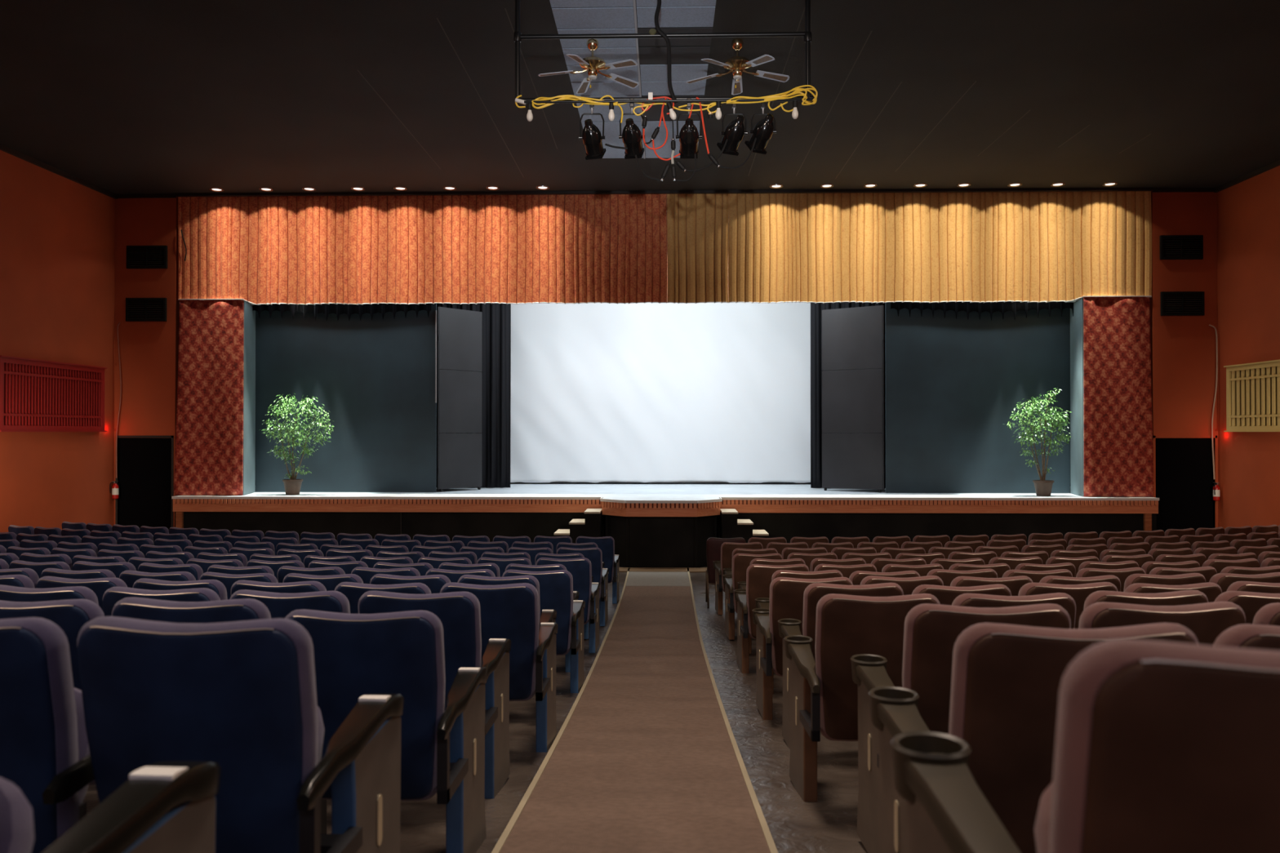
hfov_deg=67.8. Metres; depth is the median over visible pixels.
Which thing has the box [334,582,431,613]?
seat
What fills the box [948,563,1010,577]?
seat
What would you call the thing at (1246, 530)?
seat
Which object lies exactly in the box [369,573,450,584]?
backrest cushion
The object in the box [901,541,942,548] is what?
backrest cushion
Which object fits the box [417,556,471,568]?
seat
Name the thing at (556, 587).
backrest cushion
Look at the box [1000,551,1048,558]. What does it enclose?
backrest cushion
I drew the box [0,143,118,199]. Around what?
trim
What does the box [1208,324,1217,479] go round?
conduit
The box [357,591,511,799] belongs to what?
seat
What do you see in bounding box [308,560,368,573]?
seat
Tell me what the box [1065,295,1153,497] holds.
pillar
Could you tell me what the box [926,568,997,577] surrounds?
backrest cushion
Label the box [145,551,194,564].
seat
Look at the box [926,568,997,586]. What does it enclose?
seat
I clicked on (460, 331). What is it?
panel
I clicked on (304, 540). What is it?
backrest cushion
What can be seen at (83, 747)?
seat cushion
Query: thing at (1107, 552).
seat
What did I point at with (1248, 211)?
wall
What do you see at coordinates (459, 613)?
backrest cushion
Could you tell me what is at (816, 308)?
drape
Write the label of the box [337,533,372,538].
backrest cushion
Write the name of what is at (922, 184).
recessed light
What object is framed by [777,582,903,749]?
seat
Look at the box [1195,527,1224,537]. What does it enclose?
seat
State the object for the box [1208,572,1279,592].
seat
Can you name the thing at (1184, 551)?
backrest cushion
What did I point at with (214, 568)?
seat
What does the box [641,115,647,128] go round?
plug
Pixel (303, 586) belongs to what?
seat
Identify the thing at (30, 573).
seat
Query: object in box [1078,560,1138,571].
seat
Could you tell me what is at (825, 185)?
recessed light
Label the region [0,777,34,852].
backrest cushion
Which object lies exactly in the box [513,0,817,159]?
light
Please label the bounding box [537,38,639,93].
ceiling fan
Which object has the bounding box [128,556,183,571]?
seat
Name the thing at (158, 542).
backrest cushion
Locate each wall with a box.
[0,150,171,532]
[114,196,179,527]
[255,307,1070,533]
[1150,191,1217,528]
[1217,165,1279,528]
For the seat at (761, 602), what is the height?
0.888 m
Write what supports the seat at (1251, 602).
on the floor
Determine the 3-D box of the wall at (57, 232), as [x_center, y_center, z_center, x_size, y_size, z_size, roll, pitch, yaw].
[-9.191,-0.894,8.923,0.200,6.580,23.400,0,0,1]
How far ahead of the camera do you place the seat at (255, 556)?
8.28 m
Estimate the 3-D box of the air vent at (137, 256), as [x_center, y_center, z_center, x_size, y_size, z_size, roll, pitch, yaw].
[-8.357,-2.872,16.143,0.682,0.384,0.049,0,0,1]
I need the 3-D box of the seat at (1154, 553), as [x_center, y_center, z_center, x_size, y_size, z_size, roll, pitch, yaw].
[5.175,1.621,9.588,0.552,0.862,0.690,0,0,-11]
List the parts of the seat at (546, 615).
armrest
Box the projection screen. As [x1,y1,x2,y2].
[510,302,810,483]
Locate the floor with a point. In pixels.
(828, 824)
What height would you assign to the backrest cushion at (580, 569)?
0.583 m
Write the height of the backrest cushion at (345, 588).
0.583 m
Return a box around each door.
[115,435,173,529]
[1152,435,1217,533]
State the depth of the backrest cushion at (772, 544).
10.62 m
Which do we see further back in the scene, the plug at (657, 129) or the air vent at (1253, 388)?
the air vent at (1253, 388)
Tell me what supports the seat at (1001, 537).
on the floor
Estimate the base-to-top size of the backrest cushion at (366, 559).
0.583 m
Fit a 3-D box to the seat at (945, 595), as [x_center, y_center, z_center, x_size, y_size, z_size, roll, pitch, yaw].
[1.555,1.204,4.783,0.552,0.912,0.690,0,0,-2]
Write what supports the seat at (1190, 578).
on the floor
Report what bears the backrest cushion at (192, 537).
on the seat at (192, 537)
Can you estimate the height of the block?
0.057 m
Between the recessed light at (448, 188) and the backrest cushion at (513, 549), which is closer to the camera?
the backrest cushion at (513, 549)
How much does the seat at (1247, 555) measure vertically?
0.862 m
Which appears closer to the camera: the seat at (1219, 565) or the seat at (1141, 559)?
the seat at (1219, 565)
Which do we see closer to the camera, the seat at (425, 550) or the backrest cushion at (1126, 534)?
the seat at (425, 550)
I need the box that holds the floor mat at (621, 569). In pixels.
[619,567,706,572]
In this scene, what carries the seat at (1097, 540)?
on the floor
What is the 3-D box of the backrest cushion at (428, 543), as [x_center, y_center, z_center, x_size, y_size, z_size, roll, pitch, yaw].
[-2.232,1.589,10.889,0.472,0.583,0.180,0,0,8]
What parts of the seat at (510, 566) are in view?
panel, armrest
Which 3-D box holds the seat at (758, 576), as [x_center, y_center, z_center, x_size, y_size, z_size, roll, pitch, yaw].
[1.057,1.474,7.414,0.590,0.888,0.695,0,0,0]
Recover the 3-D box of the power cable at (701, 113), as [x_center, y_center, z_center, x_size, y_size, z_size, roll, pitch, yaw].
[0.545,-2.610,8.266,0.122,0.505,0.016,0,0,1]
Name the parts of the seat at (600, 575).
panel, armrest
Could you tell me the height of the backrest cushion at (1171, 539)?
0.583 m
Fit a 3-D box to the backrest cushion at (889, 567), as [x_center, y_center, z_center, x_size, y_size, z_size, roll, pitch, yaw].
[2.055,1.323,7.198,0.472,0.583,0.180,0,0,-3]
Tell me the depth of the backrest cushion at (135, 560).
7.50 m
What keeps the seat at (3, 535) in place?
on the floor
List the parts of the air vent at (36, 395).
rail, rail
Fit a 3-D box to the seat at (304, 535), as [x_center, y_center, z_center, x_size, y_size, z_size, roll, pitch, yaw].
[-4.071,1.775,12.364,0.542,0.862,0.663,0,0,14]
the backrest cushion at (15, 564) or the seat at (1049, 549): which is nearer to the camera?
the backrest cushion at (15, 564)
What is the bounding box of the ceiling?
[0,0,1279,194]
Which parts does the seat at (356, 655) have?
leg, armrest, panel, arm plate, number plate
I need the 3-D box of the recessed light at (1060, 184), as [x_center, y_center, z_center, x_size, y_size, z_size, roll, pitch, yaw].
[6.796,-3.935,15.490,0.230,0.013,0.230,0,0,1]
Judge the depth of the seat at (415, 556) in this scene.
9.03 m
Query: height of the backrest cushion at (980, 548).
0.583 m
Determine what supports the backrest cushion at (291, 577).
on the seat at (330, 582)
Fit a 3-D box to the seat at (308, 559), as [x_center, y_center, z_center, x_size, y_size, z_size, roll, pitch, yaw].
[-2.690,1.550,8.522,0.542,0.862,0.663,0,0,8]
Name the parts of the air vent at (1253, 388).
rail, rail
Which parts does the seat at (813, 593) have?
panel, number plate, armrest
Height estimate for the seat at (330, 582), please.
0.886 m
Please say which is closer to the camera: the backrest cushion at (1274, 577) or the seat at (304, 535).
the backrest cushion at (1274, 577)
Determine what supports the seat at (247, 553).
on the floor
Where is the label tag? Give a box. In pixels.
[648,92,653,99]
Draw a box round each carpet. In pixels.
[491,585,777,852]
[624,568,692,586]
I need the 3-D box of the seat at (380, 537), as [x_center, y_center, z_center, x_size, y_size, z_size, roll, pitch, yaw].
[-3.076,1.775,12.153,0.542,0.862,0.663,0,0,11]
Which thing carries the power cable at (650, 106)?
hanging from the light at (517, 36)
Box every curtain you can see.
[177,194,666,305]
[252,303,431,320]
[666,193,728,303]
[728,191,1151,303]
[890,301,1074,320]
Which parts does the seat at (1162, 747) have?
panel, armrest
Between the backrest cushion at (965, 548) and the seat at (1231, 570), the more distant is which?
the backrest cushion at (965, 548)
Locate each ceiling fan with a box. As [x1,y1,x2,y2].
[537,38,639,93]
[685,38,789,94]
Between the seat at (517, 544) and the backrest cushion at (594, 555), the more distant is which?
the seat at (517, 544)
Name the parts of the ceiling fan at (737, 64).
blade, blade, blade, blade, blade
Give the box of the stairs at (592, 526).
[553,508,602,543]
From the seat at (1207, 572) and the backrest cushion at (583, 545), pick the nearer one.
the seat at (1207, 572)
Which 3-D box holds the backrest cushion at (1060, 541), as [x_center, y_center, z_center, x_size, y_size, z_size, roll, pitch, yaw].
[4.711,1.593,11.042,0.472,0.583,0.180,0,0,-11]
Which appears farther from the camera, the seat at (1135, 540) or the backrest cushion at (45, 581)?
the seat at (1135, 540)
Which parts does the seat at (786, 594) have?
armrest, panel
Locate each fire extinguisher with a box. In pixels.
[109,480,119,498]
[1212,482,1220,501]
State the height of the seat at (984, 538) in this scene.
0.862 m
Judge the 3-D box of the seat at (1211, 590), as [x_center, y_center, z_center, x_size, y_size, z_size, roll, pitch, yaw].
[2.574,1.204,4.830,0.552,0.912,0.690,0,0,-3]
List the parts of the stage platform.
corner post, scalloped trim, scalloped trim, scalloped trim, panel, scalloped trim, scalloped trim, corner post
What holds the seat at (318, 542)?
on the floor
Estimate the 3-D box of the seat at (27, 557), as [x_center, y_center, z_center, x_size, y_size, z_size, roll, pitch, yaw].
[-4.823,1.478,8.024,0.542,0.886,0.663,0,0,13]
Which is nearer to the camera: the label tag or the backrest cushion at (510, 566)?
the backrest cushion at (510, 566)
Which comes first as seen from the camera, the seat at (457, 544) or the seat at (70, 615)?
the seat at (70, 615)
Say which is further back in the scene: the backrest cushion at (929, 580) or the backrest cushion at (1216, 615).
the backrest cushion at (929, 580)
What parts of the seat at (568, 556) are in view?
panel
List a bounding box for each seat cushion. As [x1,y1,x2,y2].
[73,688,89,804]
[317,706,324,764]
[1034,782,1052,852]
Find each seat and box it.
[0,532,17,540]
[0,539,19,550]
[0,545,6,553]
[0,552,19,565]
[0,558,8,568]
[0,568,39,588]
[0,574,35,588]
[0,584,98,605]
[0,599,104,785]
[0,617,89,852]
[0,760,221,852]
[6,546,50,558]
[8,524,34,534]
[8,560,71,578]
[16,533,48,542]
[19,539,57,552]
[19,552,72,570]
[34,526,62,537]
[35,576,127,612]
[40,568,115,579]
[42,616,404,852]
[48,534,81,544]
[50,547,97,559]
[57,541,97,555]
[61,521,86,529]
[61,528,90,538]
[71,555,125,565]
[71,560,136,578]
[81,535,116,548]
[86,523,112,532]
[89,530,121,541]
[97,542,139,551]
[97,549,145,562]
[102,586,220,616]
[111,524,140,534]
[111,597,271,623]
[116,537,154,549]
[119,570,195,587]
[121,531,154,543]
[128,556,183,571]
[133,577,227,599]
[137,562,203,580]
[139,525,168,535]
[139,544,182,556]
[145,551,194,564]
[153,532,187,541]
[154,538,192,551]
[168,527,199,537]
[183,546,227,558]
[186,558,243,573]
[187,533,222,546]
[193,540,232,553]
[196,552,247,566]
[199,528,231,541]
[199,572,278,599]
[207,564,274,575]
[223,535,259,546]
[229,546,274,561]
[229,589,350,618]
[231,529,264,542]
[231,580,326,595]
[234,541,275,555]
[246,559,305,579]
[249,553,301,561]
[261,537,298,555]
[265,530,299,544]
[275,542,317,552]
[276,548,324,563]
[277,565,345,582]
[283,573,363,591]
[284,608,487,852]
[300,532,334,539]
[300,537,337,550]
[303,555,355,568]
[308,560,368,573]
[320,544,362,556]
[325,549,373,561]
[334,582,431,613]
[337,533,372,545]
[340,537,378,549]
[351,566,420,584]
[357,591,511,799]
[360,555,413,568]
[365,544,408,556]
[369,573,450,593]
[373,562,433,575]
[374,533,410,546]
[376,551,424,563]
[381,539,421,551]
[411,545,456,556]
[413,534,449,546]
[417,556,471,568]
[423,540,464,552]
[425,568,495,582]
[427,551,477,564]
[438,562,499,577]
[440,582,557,752]
[452,535,489,546]
[457,574,556,628]
[459,546,504,559]
[466,540,508,553]
[476,557,531,577]
[480,551,530,560]
[493,535,530,548]
[502,569,585,693]
[505,563,579,672]
[507,546,552,565]
[511,541,553,553]
[533,535,572,554]
[534,552,593,639]
[536,557,599,653]
[556,542,604,614]
[556,546,608,626]
[575,536,620,604]
[712,542,763,614]
[722,553,782,639]
[723,548,777,574]
[733,564,808,673]
[737,558,805,653]
[747,537,786,548]
[751,577,853,719]
[755,569,843,694]
[766,542,808,555]
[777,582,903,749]
[782,546,827,559]
[783,593,940,802]
[786,552,837,571]
[790,537,828,548]
[809,557,866,571]
[812,542,853,552]
[813,564,876,578]
[831,536,869,548]
[831,546,876,559]
[841,552,892,564]
[848,570,919,585]
[850,603,1071,852]
[857,541,898,553]
[860,575,943,595]
[868,622,1199,852]
[871,557,926,572]
[872,536,910,548]
[880,546,925,559]
[881,563,943,576]
[890,638,1279,852]
[895,552,945,564]
[901,541,942,553]
[911,584,1011,605]
[912,534,950,546]
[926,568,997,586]
[928,546,973,559]
[929,558,985,569]
[944,540,984,552]
[947,551,996,564]
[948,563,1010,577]
[950,575,1032,595]
[951,592,1075,629]
[952,534,989,546]
[974,545,1018,557]
[986,538,1026,552]
[988,556,1042,569]
[991,533,1026,541]
[1000,551,1048,564]
[1002,568,1072,582]
[1014,562,1075,577]
[1017,582,1118,629]
[1021,544,1064,557]
[1027,532,1063,545]
[1028,538,1066,550]
[1039,575,1120,591]
[1045,555,1099,577]
[1050,549,1097,557]
[1063,531,1097,547]
[1066,543,1107,560]
[1067,537,1106,546]
[1075,567,1145,591]
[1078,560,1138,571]
[1078,601,1245,645]
[1083,590,1208,610]
[1098,530,1132,545]
[1099,548,1146,562]
[1101,554,1153,568]
[1106,536,1143,549]
[1109,542,1150,554]
[1123,573,1205,591]
[1124,582,1222,602]
[1132,529,1164,541]
[1141,560,1199,574]
[1143,535,1179,550]
[1147,547,1192,561]
[1148,566,1217,582]
[1151,541,1191,549]
[1155,553,1206,567]
[1164,528,1195,538]
[1179,533,1213,546]
[1191,540,1230,554]
[1193,546,1237,559]
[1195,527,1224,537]
[1201,558,1259,573]
[1207,552,1257,559]
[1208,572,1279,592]
[1213,533,1247,543]
[1213,591,1279,624]
[1213,623,1279,650]
[1220,565,1279,574]
[1224,525,1252,535]
[1226,581,1279,593]
[1230,537,1266,551]
[1237,545,1279,559]
[1246,531,1278,541]
[1252,524,1278,533]
[1252,602,1279,626]
[1257,551,1279,567]
[1260,557,1279,567]
[1266,537,1279,548]
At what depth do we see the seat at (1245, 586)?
4.53 m
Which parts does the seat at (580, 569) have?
panel, armrest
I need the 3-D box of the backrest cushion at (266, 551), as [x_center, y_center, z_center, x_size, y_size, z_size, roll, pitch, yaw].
[-3.804,1.477,9.369,0.472,0.583,0.180,0,0,11]
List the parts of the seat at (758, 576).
armrest, panel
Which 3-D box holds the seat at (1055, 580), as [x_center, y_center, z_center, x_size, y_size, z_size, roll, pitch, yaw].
[2.534,1.294,5.711,0.554,0.886,0.693,0,0,-4]
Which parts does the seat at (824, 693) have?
number plate, armrest, panel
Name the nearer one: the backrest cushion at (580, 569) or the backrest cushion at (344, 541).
the backrest cushion at (580, 569)
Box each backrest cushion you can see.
[0,539,19,546]
[0,552,19,560]
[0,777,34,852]
[8,546,50,555]
[9,560,71,570]
[20,539,57,548]
[36,576,127,587]
[72,555,125,562]
[72,560,136,570]
[77,616,318,785]
[83,535,116,544]
[97,549,145,558]
[102,586,220,600]
[118,537,154,545]
[119,570,195,581]
[128,556,183,564]
[140,544,182,552]
[146,551,194,559]
[155,538,192,546]
[169,527,199,534]
[184,546,227,554]
[186,558,243,567]
[188,533,222,541]
[199,572,278,582]
[200,528,231,535]
[224,535,259,542]
[229,546,274,555]
[246,559,305,568]
[261,537,298,544]
[275,542,317,549]
[276,548,324,556]
[283,573,363,583]
[284,608,445,801]
[300,537,337,545]
[308,560,368,567]
[320,544,362,550]
[325,549,373,556]
[334,582,431,594]
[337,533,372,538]
[340,537,378,545]
[351,566,420,576]
[357,591,481,666]
[360,555,413,563]
[365,544,408,551]
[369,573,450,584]
[373,562,433,568]
[374,533,410,540]
[376,551,424,557]
[381,539,421,546]
[411,545,456,552]
[413,534,449,541]
[417,556,471,564]
[423,540,464,546]
[425,568,495,577]
[440,582,538,701]
[452,535,489,542]
[459,546,504,553]
[476,557,531,564]
[493,535,530,542]
[502,569,573,655]
[505,563,566,570]
[507,546,552,553]
[533,535,572,542]
[534,552,584,565]
[536,557,591,624]
[556,542,598,550]
[556,546,602,599]
[575,536,614,583]
[706,537,746,585]
[720,542,763,591]
[732,553,782,613]
[746,564,808,639]
[747,537,786,542]
[749,558,805,565]
[766,542,808,548]
[768,577,853,676]
[771,569,843,581]
[786,552,837,559]
[790,537,828,542]
[802,582,903,635]
[812,542,853,548]
[813,564,876,572]
[814,593,940,742]
[831,536,869,543]
[831,546,876,553]
[841,552,892,559]
[857,541,898,548]
[860,575,943,586]
[871,557,926,564]
[872,536,910,542]
[880,546,925,553]
[881,563,943,572]
[895,552,945,559]
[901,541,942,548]
[902,603,1071,689]
[911,584,1011,595]
[912,534,950,542]
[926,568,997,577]
[928,546,973,553]
[929,558,985,564]
[944,540,984,547]
[947,551,996,559]
[948,563,1010,570]
[949,622,1199,740]
[950,575,1032,586]
[952,534,989,541]
[974,545,1018,552]
[986,538,1026,546]
[988,556,1042,564]
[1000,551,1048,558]
[1002,568,1072,577]
[1014,562,1075,571]
[1017,582,1118,595]
[1021,544,1064,552]
[1028,538,1066,545]
[1045,555,1099,564]
[1048,638,1279,852]
[1063,531,1097,542]
[1066,543,1107,550]
[1075,567,1145,577]
[1078,601,1245,629]
[1098,530,1131,537]
[1101,554,1153,562]
[1109,542,1149,550]
[1124,582,1222,592]
[1132,529,1162,537]
[1143,535,1178,542]
[1147,547,1192,556]
[1148,566,1217,574]
[1155,553,1205,561]
[1179,533,1212,542]
[1193,546,1235,554]
[1201,558,1258,567]
[1208,572,1279,584]
[1213,591,1279,602]
[1230,537,1266,546]
[1237,545,1279,554]
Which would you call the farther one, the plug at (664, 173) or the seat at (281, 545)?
the seat at (281, 545)
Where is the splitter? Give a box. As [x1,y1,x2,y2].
[671,150,674,164]
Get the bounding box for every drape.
[436,302,511,488]
[810,302,885,488]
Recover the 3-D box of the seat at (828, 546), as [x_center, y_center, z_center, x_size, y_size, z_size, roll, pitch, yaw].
[2.188,1.732,10.977,0.554,0.862,0.693,0,0,-4]
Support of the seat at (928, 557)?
on the floor
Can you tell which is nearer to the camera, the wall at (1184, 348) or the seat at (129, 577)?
the seat at (129, 577)
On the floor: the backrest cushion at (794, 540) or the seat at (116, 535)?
the seat at (116, 535)
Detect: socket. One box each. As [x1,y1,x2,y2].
[527,102,532,110]
[608,102,613,110]
[666,102,672,110]
[707,111,712,119]
[715,101,720,108]
[792,100,797,107]
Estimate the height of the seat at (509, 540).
0.862 m
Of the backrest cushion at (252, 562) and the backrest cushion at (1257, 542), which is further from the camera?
the backrest cushion at (1257, 542)
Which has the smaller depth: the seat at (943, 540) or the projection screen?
the seat at (943, 540)
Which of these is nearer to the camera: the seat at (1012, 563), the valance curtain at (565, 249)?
the seat at (1012, 563)
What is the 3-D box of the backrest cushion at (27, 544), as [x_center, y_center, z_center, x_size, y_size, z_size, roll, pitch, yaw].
[-6.287,1.479,9.999,0.472,0.583,0.180,0,0,17]
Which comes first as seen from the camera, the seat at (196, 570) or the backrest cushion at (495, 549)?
the seat at (196, 570)
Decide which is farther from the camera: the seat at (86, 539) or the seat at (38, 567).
the seat at (86, 539)
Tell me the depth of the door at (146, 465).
16.17 m
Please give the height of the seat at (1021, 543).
0.862 m
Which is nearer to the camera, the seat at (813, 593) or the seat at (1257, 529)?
the seat at (813, 593)
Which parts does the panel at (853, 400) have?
edge post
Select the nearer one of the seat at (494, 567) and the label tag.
the seat at (494, 567)
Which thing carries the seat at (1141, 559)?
on the floor
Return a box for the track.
[174,187,1153,196]
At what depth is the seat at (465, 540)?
11.67 m
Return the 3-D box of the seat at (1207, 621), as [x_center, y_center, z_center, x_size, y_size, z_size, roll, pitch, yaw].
[1.543,0.962,3.023,0.552,0.912,0.690,0,0,-1]
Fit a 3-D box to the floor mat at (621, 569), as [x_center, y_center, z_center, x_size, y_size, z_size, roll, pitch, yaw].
[0.345,2.223,14.742,3.800,0.016,0.420,0,0,1]
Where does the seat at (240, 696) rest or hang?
on the floor
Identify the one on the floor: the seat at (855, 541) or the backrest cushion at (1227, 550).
the seat at (855, 541)
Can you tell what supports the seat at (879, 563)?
on the floor
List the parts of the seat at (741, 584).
armrest, panel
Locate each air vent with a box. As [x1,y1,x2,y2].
[0,355,106,431]
[125,297,166,321]
[126,245,167,268]
[1160,235,1203,259]
[1160,291,1204,315]
[1223,359,1279,431]
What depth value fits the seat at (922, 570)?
7.11 m
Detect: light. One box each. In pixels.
[208,187,224,191]
[258,186,273,191]
[302,186,315,191]
[351,186,364,191]
[393,186,407,190]
[442,186,457,190]
[485,186,499,190]
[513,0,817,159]
[535,185,549,189]
[769,183,783,188]
[819,183,834,187]
[862,183,877,187]
[913,182,927,187]
[956,182,971,186]
[1007,182,1022,186]
[1049,182,1065,186]
[1102,182,1117,186]
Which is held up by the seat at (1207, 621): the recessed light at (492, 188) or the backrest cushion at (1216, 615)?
the backrest cushion at (1216, 615)
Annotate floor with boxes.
[83,566,867,852]
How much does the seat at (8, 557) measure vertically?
0.886 m
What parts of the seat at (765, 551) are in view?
armrest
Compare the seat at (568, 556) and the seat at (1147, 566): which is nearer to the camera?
the seat at (1147, 566)
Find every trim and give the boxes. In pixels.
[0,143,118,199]
[115,187,1215,198]
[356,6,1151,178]
[1213,159,1279,192]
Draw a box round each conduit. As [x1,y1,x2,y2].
[115,322,121,478]
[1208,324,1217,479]
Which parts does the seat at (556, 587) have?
panel, armrest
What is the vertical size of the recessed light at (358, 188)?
0.013 m
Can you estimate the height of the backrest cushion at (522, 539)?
0.583 m
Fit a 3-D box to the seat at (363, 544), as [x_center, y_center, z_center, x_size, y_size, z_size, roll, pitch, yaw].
[-3.234,1.729,11.287,0.542,0.862,0.663,0,0,11]
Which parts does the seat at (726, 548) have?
armrest, panel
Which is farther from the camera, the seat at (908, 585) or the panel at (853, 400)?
the panel at (853, 400)
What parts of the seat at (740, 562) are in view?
armrest, panel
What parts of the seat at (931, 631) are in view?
panel, number plate, armrest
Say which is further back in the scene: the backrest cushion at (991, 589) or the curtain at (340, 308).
the curtain at (340, 308)
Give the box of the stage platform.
[171,483,1159,568]
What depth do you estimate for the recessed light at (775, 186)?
15.59 m
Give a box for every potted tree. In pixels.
[259,393,333,494]
[1002,388,1071,496]
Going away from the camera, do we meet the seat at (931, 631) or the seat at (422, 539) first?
the seat at (931, 631)
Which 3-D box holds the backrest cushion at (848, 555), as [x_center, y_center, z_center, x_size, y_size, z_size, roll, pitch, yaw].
[2.127,1.471,8.964,0.472,0.583,0.180,0,0,-3]
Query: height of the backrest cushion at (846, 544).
0.583 m
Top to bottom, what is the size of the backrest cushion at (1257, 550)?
0.583 m
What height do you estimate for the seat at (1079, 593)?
0.912 m
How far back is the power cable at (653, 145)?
8.27 m
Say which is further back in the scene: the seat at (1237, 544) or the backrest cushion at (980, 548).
the seat at (1237, 544)
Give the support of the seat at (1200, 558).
on the floor
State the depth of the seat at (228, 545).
10.37 m
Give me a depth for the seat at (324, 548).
10.06 m
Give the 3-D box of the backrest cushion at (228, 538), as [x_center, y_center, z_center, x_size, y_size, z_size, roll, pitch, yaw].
[-4.745,1.593,11.387,0.472,0.583,0.180,0,0,15]
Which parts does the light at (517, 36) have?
extension cord, light bulb, extension cord, extension cord, stage lamp, gel frame, extension cord, light bulb, stage lamp, gel frame, extension cord, light bulb, extension cord, stage lamp, gel frame, extension cord, extension cord, light bulb, gel frame, stage lamp, gel frame, stage lamp, extension cord, extension cord, extension cord, light bulb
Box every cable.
[604,143,627,149]
[635,155,660,181]
[640,102,653,111]
[642,98,667,149]
[647,96,674,114]
[652,139,680,160]
[654,0,678,104]
[658,97,666,126]
[675,153,696,181]
[685,138,727,171]
[688,103,693,118]
[695,97,709,154]
[719,137,756,168]
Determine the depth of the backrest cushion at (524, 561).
8.03 m
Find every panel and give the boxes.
[436,306,482,492]
[549,0,715,158]
[822,305,884,492]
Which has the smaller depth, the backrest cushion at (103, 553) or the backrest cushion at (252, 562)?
the backrest cushion at (252, 562)
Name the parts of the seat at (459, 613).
armrest, panel, arm plate, number plate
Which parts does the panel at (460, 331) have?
edge post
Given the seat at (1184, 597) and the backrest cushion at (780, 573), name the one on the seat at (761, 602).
the backrest cushion at (780, 573)
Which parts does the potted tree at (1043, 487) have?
stem, stem, stem, pot, stem, stem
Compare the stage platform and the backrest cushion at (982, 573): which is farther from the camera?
the stage platform
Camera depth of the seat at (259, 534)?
12.29 m
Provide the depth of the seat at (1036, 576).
6.27 m
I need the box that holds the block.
[515,97,525,104]
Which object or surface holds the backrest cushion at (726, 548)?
on the seat at (726, 548)
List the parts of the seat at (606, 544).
panel, armrest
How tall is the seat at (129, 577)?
0.886 m
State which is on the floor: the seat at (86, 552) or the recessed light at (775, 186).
the seat at (86, 552)
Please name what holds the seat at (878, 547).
on the floor
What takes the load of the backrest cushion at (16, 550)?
on the seat at (18, 551)
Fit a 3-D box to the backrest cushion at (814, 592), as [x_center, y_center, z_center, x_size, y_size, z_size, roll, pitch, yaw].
[1.009,1.028,4.528,0.472,0.583,0.180,0,0,-1]
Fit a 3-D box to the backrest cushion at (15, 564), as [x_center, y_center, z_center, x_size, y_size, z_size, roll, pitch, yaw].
[-4.243,1.240,6.766,0.472,0.583,0.180,0,0,11]
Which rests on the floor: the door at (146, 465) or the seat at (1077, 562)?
the seat at (1077, 562)
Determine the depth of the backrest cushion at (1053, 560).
8.14 m
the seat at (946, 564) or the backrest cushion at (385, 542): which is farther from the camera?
the backrest cushion at (385, 542)
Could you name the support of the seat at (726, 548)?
on the floor
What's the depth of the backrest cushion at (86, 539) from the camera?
10.78 m
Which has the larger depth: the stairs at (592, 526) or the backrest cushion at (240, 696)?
the stairs at (592, 526)
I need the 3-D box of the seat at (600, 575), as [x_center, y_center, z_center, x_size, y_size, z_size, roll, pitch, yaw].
[-0.628,1.676,10.081,0.577,0.863,0.683,0,0,3]
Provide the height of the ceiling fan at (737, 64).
0.504 m
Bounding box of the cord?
[180,229,186,261]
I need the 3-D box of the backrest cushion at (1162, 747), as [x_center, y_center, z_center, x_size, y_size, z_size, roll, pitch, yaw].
[0.677,0.508,1.010,0.472,0.583,0.180,0,0,0]
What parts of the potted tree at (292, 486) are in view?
stem, stem, pot, stem, stem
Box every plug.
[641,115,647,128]
[650,126,659,140]
[660,162,671,181]
[671,138,675,150]
[671,164,676,180]
[675,160,686,171]
[707,153,719,167]
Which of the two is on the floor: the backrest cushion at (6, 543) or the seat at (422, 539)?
the seat at (422, 539)
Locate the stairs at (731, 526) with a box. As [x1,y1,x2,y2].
[720,508,768,542]
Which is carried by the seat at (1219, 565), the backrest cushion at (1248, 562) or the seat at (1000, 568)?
the backrest cushion at (1248, 562)
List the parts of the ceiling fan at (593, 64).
blade, blade, blade, blade, blade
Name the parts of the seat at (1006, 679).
panel, number plate, armrest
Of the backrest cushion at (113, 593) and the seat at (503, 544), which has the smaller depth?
the backrest cushion at (113, 593)
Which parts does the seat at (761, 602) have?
armrest, panel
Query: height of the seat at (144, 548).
0.862 m
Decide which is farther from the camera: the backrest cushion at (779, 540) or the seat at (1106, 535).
the seat at (1106, 535)
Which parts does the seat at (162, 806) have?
arm plate, panel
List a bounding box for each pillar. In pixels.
[173,298,261,495]
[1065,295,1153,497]
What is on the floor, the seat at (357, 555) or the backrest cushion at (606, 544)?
the seat at (357, 555)
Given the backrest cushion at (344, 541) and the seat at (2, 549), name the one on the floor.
the seat at (2, 549)
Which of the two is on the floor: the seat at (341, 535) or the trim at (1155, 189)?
the seat at (341, 535)
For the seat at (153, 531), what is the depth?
12.77 m
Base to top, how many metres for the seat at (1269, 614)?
0.912 m
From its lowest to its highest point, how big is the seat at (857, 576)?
0.886 m
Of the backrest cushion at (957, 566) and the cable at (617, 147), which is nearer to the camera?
the backrest cushion at (957, 566)
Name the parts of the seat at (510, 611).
panel, armrest, arm plate, number plate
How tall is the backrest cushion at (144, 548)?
0.583 m
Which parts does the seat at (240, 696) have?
armrest, armrest, panel, arm plate, number plate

